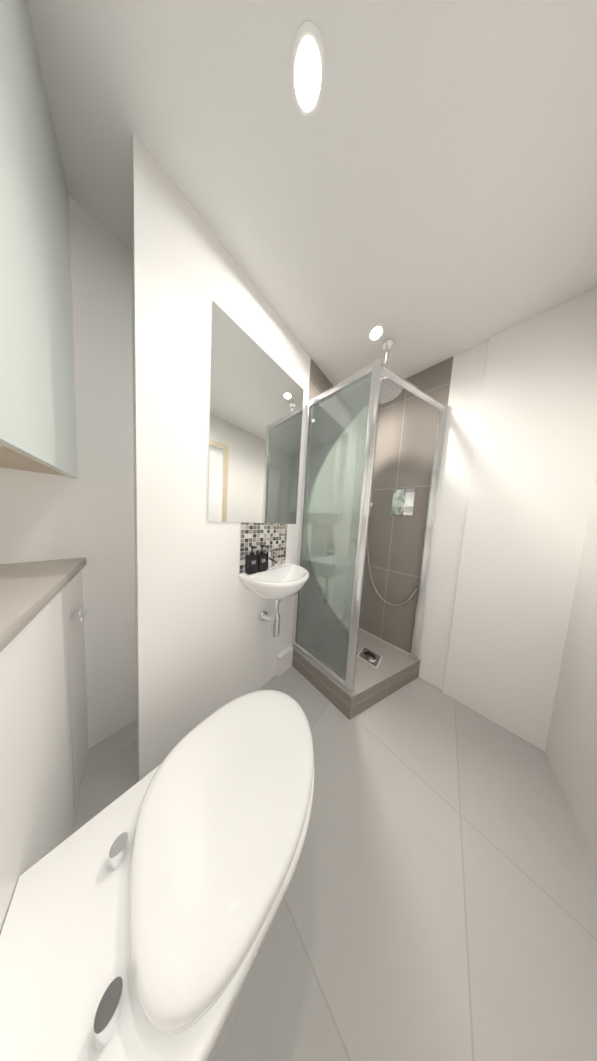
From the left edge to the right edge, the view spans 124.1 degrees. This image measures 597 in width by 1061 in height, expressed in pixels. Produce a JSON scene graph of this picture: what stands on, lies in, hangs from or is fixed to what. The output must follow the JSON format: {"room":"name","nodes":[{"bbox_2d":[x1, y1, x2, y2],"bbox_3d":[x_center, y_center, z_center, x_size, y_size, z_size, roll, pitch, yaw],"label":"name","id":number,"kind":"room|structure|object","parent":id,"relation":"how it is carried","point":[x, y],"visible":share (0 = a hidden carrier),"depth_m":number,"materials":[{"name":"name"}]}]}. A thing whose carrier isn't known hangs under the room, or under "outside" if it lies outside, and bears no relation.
{"room":"bathroom","nodes":[
{"label":"bathroom","id":0,"kind":"room"},
{"bbox_2d":[0,196,136,747],"bbox_3d":[-1.017,-0.115,0.685,0.100,2.350,0.423,7,5,43],"label":"wall","id":1,"kind":"structure","parent":0,"point":[88,514],"depth_m":0.71,"materials":[{"name":"white paint"}]},
{"bbox_2d":[131,132,344,779],"bbox_3d":[-0.203,-0.109,1.316,0.439,2.350,1.609,7,5,43],"label":"wall","id":2,"kind":"structure","parent":0,"point":[207,644],"depth_m":0.68,"materials":[{"name":"white paint"}]},
{"bbox_2d":[208,300,303,523],"bbox_3d":[-0.197,-0.522,0.939,0.004,0.955,0.602,7,5,43],"label":"mirror","id":3,"kind":"object","parent":2,"relation":"attached to","point":[256,399],"visible":1,"depth_m":0.86,"materials":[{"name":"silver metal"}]},
{"bbox_2d":[239,522,287,573],"bbox_3d":[-0.207,0.098,1.010,0.006,0.289,0.350,7,5,43],"label":"backsplash","id":4,"kind":"structure","parent":2,"relation":"attached to","point":[271,536],"depth_m":0.98,"materials":[{"name":"multicoloured tile"}]},
{"bbox_2d":[239,562,308,599],"bbox_3d":[-0.097,0.338,0.952,0.285,0.167,0.412,7,5,43],"label":"basin","id":5,"kind":"object","parent":2,"relation":"attached to","point":[286,580],"visible":0.98,"depth_m":0.88,"materials":[{"name":"white ceramic"}]},
{"bbox_2d":[245,546,257,574],"bbox_3d":[-0.263,0.167,0.901,0.053,0.158,0.060,7,5,43],"label":"soap bottle","id":6,"kind":"object","parent":5,"relation":"on","point":[251,564],"visible":0.96,"depth_m":0.89,"materials":[{"name":"black plastic"}]},
{"bbox_2d":[256,545,267,571],"bbox_3d":[-0.218,0.167,0.950,0.053,0.158,0.060,7,5,43],"label":"soap bottle","id":7,"kind":"object","parent":5,"relation":"on","point":[262,561],"visible":0.88,"depth_m":0.94,"materials":[{"name":"black plastic"}]},
{"bbox_2d":[258,600,280,637],"bbox_3d":[-0.181,0.536,1.011,0.139,0.245,0.064,5,4,27],"label":"trap","id":8,"kind":"object","parent":5,"relation":"attached to","point":[274,618],"visible":0.81,"depth_m":0.98,"materials":[{"name":"silver metal"}]},
{"bbox_2d":[266,549,279,569],"bbox_3d":[-0.160,0.178,0.974,0.119,0.140,0.044,7,5,43],"label":"tap","id":9,"kind":"object","parent":5,"relation":"attached to","point":[270,558],"visible":0.92,"depth_m":0.98,"materials":[{"name":"silver metal"}]},
{"bbox_2d":[276,646,292,676],"bbox_3d":[-0.105,1.008,1.225,0.030,0.150,0.138,7,5,43],"label":"block","id":10,"kind":"object","parent":2,"relation":"attached to","point":[284,660],"visible":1,"depth_m":1.20,"materials":[{"name":"white paint"}]},
{"bbox_2d":[25,0,596,385],"bbox_3d":[0.165,-1.261,0.501,1.870,0.100,2.282,7,5,43],"label":"ceiling","id":11,"kind":"structure","parent":0,"point":[421,186],"depth_m":0.50,"materials":[{"name":"white paint"}]},
{"bbox_2d":[290,20,325,121],"bbox_3d":[0.025,-1.211,0.423,0.096,0.004,0.096,7,5,43],"label":"recessed light","id":12,"kind":"object","parent":11,"relation":"in","point":[307,71],"visible":1,"depth_m":0.42,"materials":[{"name":"white paint"}]},
{"bbox_2d":[368,323,384,341],"bbox_3d":[0.481,-1.222,0.981,0.096,0.004,0.096,7,5,43],"label":"recessed light","id":13,"kind":"object","parent":11,"relation":"in","point":[376,332],"visible":1,"depth_m":0.98,"materials":[{"name":"white paint"}]},
{"bbox_2d":[380,338,402,403],"bbox_3d":[0.574,-1.069,1.043,0.220,0.303,0.220,7,5,43],"label":"shower head","id":14,"kind":"object","parent":11,"relation":"attached to","point":[391,390],"visible":0.67,"depth_m":1.03,"materials":[{"name":"silver metal"}]},
{"bbox_2d":[70,666,596,1060],"bbox_3d":[0.018,1.179,0.669,1.870,0.100,2.282,7,5,43],"label":"floor","id":15,"kind":"structure","parent":0,"point":[439,903],"depth_m":0.50,"materials":[{"name":"tile"}]},
{"bbox_2d":[0,569,88,933],"bbox_3d":[-0.476,0.686,0.040,0.260,0.910,1.720,-1,6,-45],"label":"wall","id":16,"kind":"structure","parent":15,"relation":"on","point":[39,788],"depth_m":0.41,"materials":[{"name":"white paint"}]},
{"bbox_2d":[0,557,85,651],"bbox_3d":[-0.444,0.216,0.012,0.272,0.033,1.720,-1,6,-45],"label":"countertop","id":17,"kind":"structure","parent":16,"relation":"on","point":[29,591],"depth_m":0.43,"materials":[{"name":"grey"}]},
{"bbox_2d":[65,586,74,806],"bbox_3d":[-0.828,0.627,0.575,0.001,0.910,0.002,-1,6,-45],"label":"joint","id":18,"kind":"object","parent":16,"relation":"attached to","point":[70,701],"visible":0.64,"depth_m":0.57,"materials":[{"name":"grey"}]},
{"bbox_2d":[73,609,86,621],"bbox_3d":[-0.836,0.327,0.603,0.030,0.028,0.076,-1,6,-45],"label":"flush lever","id":19,"kind":"object","parent":16,"relation":"attached to","point":[80,614],"visible":1,"depth_m":0.61,"materials":[{"name":"silver metal"}]},
{"bbox_2d":[0,690,313,1060],"bbox_3d":[-0.232,0.906,0.428,0.627,0.447,0.390,-1,6,-45],"label":"toilet","id":20,"kind":"object","parent":15,"relation":"on","point":[141,916],"visible":1,"depth_m":0.30,"materials":[{"name":"white ceramic"}]},
{"bbox_2d":[292,629,420,719],"bbox_3d":[0.437,1.041,1.259,0.782,0.144,0.646,7,5,43],"label":"shower tray","id":21,"kind":"object","parent":15,"relation":"on","point":[396,670],"visible":0.57,"depth_m":1.11,"materials":[{"name":"tile"}]},
{"bbox_2d":[357,646,381,668],"bbox_3d":[0.554,0.975,1.229,0.144,0.005,0.144,7,5,43],"label":"drain","id":22,"kind":"object","parent":21,"relation":"in","point":[369,656],"visible":1,"depth_m":1.22,"materials":[{"name":"silver metal"}]},
{"bbox_2d":[334,357,452,653],"bbox_3d":[0.749,-0.062,1.463,0.763,2.350,0.100,7,5,43],"label":"tiled wall","id":23,"kind":"structure","parent":0,"point":[406,434],"depth_m":1.32,"materials":[{"name":"tile"}]},
{"bbox_2d":[292,358,447,691],"bbox_3d":[0.495,0.024,1.197,0.764,1.874,0.635,7,5,43],"label":"shower enclosure","id":24,"kind":"object","parent":23,"relation":"attached to","point":[340,416],"visible":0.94,"depth_m":1.05,"materials":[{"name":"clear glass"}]},
{"bbox_2d":[359,628,410,654],"bbox_3d":[0.644,0.962,1.501,0.741,0.006,0.006,7,5,43],"label":"trim","id":25,"kind":"structure","parent":23,"relation":"attached to","point":[386,642],"depth_m":1.38,"materials":[{"name":"beige"}]},
{"bbox_2d":[391,488,414,514],"bbox_3d":[0.834,-0.229,1.274,0.150,0.210,0.057,7,5,43],"label":"valve plate","id":26,"kind":"object","parent":23,"relation":"attached to","point":[403,502],"visible":1,"depth_m":1.27,"materials":[{"name":"silver metal"}]},
{"bbox_2d":[418,340,488,690],"bbox_3d":[1.272,0.003,0.979,0.668,2.350,0.100,7,5,43],"label":"wall","id":27,"kind":"structure","parent":0,"point":[466,385],"depth_m":1.10,"materials":[{"name":"white paint"}]},
{"bbox_2d":[443,287,596,751],"bbox_3d":[1.255,0.006,0.917,0.410,2.350,0.014,7,5,43],"label":"wall","id":28,"kind":"structure","parent":27,"relation":"attached to","point":[533,475],"depth_m":0.89,"materials":[{"name":"white paint"}]},
{"bbox_2d":[545,474,596,867],"bbox_3d":[1.209,0.033,0.495,0.100,2.350,0.697,7,5,43],"label":"wall","id":29,"kind":"structure","parent":0,"point":[571,749],"depth_m":0.71,"materials":[{"name":"white paint"}]},
{"bbox_3d":[-0.542,-0.028,-0.154,0.100,2.350,1.970,-1,6,-45],"label":"wall","id":30,"kind":"structure","parent":0,"visible":0},
{"bbox_2d":[0,0,78,478],"bbox_3d":[-0.736,-0.715,0.288,0.260,1.056,0.743,-1,6,-45],"label":"upper cabinet","id":31,"kind":"object","parent":30,"relation":"attached to","point":[38,419],"visible":1,"depth_m":0.36,"materials":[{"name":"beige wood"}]},
{"bbox_3d":[0.649,-0.217,1.458,0.054,0.097,0.038,7,5,43],"label":"outlet","id":32,"kind":"object","parent":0,"visible":0},
{"bbox_2d":[367,540,417,605],"bbox_3d":[0.769,0.238,1.343,0.429,0.778,0.015,7,5,43],"label":"hose","id":33,"kind":"object","parent":32,"relation":"hanging from","point":[410,596],"visible":0.83,"depth_m":1.39,"materials":[{"name":"silver metal"}]}
]}

